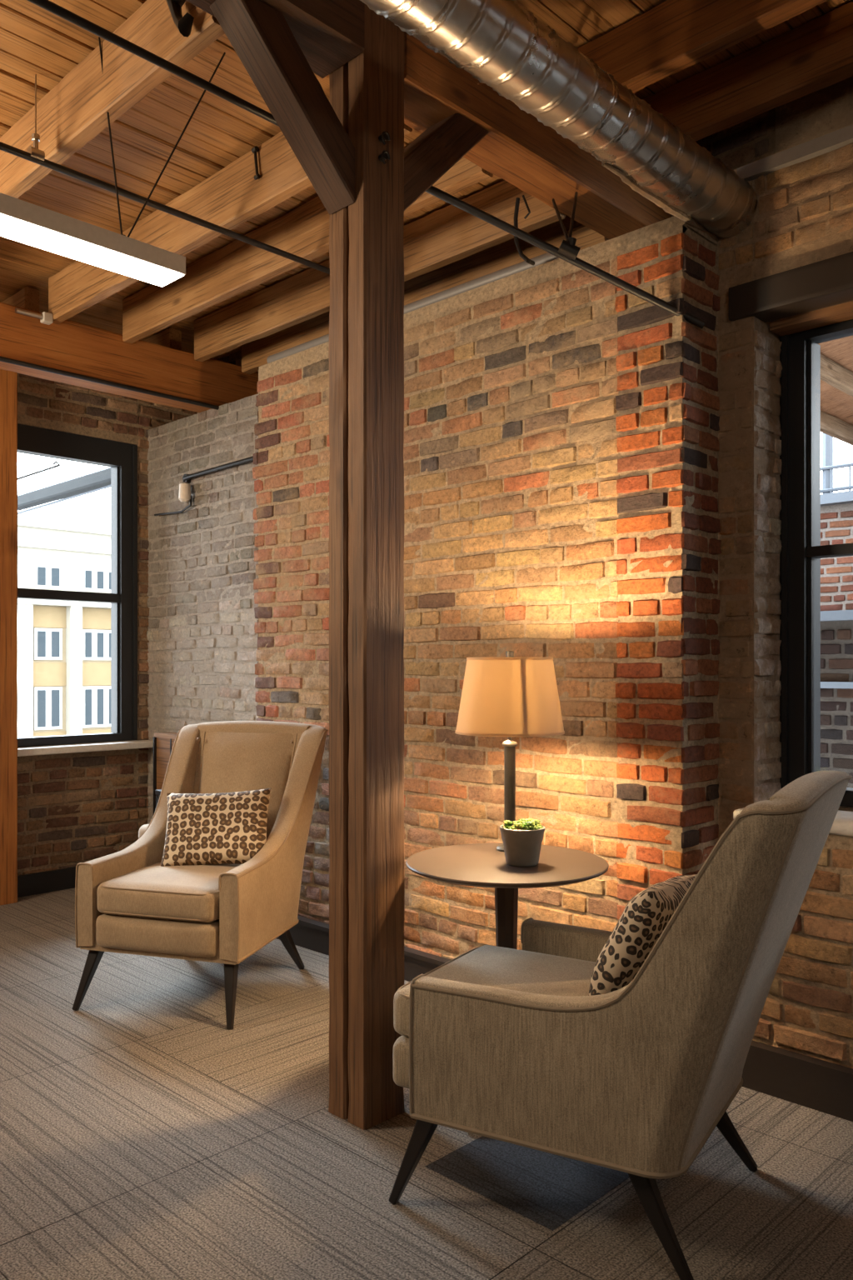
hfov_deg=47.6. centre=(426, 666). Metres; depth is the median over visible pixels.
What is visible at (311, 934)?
baseboard
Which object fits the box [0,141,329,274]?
pipe
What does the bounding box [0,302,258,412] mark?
cross beam
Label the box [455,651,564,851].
table lamp
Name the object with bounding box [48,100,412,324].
joist
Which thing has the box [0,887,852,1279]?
floor
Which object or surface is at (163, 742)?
wooden bin
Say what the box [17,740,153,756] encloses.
sill
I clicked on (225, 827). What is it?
throw pillow
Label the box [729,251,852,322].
lintel
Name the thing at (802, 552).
window
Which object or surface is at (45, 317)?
junction box
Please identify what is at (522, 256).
conduit
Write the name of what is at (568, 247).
clamp
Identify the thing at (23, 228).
diffuser
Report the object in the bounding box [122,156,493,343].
joist
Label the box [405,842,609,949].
side table
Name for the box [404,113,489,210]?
brace
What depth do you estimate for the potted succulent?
2.62 m
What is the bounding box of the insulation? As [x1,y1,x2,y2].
[601,162,716,239]
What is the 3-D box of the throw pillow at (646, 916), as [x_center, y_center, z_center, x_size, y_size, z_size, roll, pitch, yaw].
[0.498,0.605,2.171,0.176,0.283,0.374,0,0,31]
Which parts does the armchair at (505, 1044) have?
rail, leg, leg, leg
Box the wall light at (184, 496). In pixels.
[154,455,253,515]
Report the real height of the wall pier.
2.532 m
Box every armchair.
[72,720,328,1029]
[388,770,852,1279]
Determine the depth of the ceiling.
3.24 m
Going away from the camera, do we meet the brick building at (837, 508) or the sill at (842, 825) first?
the sill at (842, 825)
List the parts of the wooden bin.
corner trim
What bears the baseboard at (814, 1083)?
attached to the wall at (511, 454)
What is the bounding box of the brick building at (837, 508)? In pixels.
[820,490,852,610]
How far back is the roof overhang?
6.37 m
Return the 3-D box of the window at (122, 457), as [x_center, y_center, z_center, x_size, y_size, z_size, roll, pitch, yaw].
[-2.081,-0.425,5.178,0.106,1.692,1.119,0,0,44]
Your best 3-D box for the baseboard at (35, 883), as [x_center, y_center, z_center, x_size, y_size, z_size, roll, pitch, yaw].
[-3.969,1.145,3.141,0.021,0.110,6.770,0,0,44]
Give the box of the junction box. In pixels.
[15,307,53,324]
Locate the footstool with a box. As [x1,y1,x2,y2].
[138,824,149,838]
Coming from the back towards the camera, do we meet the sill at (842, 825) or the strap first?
the strap
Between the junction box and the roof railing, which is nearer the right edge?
the roof railing
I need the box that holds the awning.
[17,460,112,514]
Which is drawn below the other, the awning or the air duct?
the awning
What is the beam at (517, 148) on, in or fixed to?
on the wooden post at (367, 612)
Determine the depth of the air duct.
2.35 m
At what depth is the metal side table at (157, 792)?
4.71 m
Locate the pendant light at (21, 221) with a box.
[0,36,225,286]
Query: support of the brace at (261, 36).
attached to the wooden post at (367, 612)
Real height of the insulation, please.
0.038 m
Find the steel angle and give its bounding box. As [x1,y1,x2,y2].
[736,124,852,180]
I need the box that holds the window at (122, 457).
[17,424,137,747]
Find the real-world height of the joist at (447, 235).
0.208 m
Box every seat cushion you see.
[97,861,241,922]
[393,945,595,1037]
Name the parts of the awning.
hooked rod, arm rod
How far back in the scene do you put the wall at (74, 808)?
5.34 m
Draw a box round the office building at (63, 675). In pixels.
[16,515,110,737]
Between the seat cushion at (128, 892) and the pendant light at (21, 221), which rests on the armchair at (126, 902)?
the seat cushion at (128, 892)
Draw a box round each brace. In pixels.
[210,0,354,214]
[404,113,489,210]
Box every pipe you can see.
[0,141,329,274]
[26,0,705,328]
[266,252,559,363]
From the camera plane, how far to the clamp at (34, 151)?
2.93 m
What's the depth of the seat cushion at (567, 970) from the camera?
2.35 m
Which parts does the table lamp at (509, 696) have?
lamp shade, shade trim, shade trim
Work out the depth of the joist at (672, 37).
2.87 m
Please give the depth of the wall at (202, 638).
5.19 m
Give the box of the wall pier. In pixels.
[615,225,721,920]
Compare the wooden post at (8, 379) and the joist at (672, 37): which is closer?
the joist at (672, 37)
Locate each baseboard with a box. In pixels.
[17,866,75,897]
[276,915,450,981]
[741,1040,852,1121]
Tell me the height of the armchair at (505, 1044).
0.979 m
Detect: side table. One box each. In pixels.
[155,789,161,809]
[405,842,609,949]
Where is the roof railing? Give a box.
[820,432,852,494]
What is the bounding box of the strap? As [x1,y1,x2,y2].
[251,145,260,179]
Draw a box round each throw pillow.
[160,788,271,866]
[588,874,697,995]
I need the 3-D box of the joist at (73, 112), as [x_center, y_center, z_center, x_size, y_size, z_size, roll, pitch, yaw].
[-1.355,-1.682,3.183,2.314,0.224,0.105,0,0,44]
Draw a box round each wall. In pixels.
[17,372,197,875]
[146,393,258,824]
[197,107,775,413]
[252,215,852,1068]
[820,610,852,788]
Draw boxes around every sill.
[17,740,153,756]
[733,807,852,836]
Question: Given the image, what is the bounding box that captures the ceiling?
[0,0,852,359]
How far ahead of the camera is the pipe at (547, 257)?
3.61 m
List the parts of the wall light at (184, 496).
lamp shade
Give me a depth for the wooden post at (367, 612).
2.55 m
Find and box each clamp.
[27,74,44,160]
[551,191,580,259]
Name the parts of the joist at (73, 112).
iron bracket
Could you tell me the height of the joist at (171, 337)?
0.208 m
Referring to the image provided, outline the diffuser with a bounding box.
[0,214,184,286]
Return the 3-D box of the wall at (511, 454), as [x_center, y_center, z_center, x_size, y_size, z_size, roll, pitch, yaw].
[1.151,-0.087,2.958,4.874,2.575,0.594,0,0,44]
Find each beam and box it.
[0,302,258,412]
[185,0,364,78]
[404,31,671,239]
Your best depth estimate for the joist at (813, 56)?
3.10 m
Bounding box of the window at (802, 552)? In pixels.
[770,301,852,807]
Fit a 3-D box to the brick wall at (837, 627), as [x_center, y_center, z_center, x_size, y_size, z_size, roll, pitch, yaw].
[3.946,1.425,6.568,7.500,3.551,2.680,0,0,44]
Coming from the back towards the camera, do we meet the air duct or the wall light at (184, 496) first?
the wall light at (184, 496)
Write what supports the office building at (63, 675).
on the ground
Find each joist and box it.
[0,0,224,198]
[1,286,39,312]
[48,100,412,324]
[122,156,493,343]
[143,327,181,350]
[194,180,565,361]
[241,215,609,374]
[577,0,828,93]
[643,0,852,140]
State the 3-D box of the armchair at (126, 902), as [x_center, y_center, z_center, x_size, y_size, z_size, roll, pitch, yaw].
[-0.819,0.715,3.674,0.664,0.979,0.830,0,0,17]
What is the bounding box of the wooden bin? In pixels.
[153,731,178,814]
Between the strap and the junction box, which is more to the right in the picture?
the strap
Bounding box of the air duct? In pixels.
[360,0,757,238]
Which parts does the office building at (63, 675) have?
building pane, building pane, building pane, building pane, building pane, building pane, cornice, building pane, building pane, building pane, building pane, building pane, building pane, building pane, building pane, building pane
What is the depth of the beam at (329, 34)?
2.45 m
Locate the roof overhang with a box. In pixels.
[817,335,852,445]
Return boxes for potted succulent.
[500,818,544,866]
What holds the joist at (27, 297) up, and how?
attached to the ceiling
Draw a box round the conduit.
[514,195,534,264]
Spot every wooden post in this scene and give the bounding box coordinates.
[0,369,17,904]
[328,4,404,1129]
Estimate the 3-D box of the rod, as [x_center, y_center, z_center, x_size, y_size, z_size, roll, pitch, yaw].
[-3.107,-1.362,3.021,0.022,0.022,6.000,0,0,44]
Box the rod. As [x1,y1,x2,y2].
[0,356,219,409]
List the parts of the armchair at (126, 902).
leg, rail, leg, leg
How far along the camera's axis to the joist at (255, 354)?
4.14 m
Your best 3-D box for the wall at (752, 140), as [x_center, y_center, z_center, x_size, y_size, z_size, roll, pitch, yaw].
[-0.166,-1.660,4.647,3.803,0.720,0.020,0,0,44]

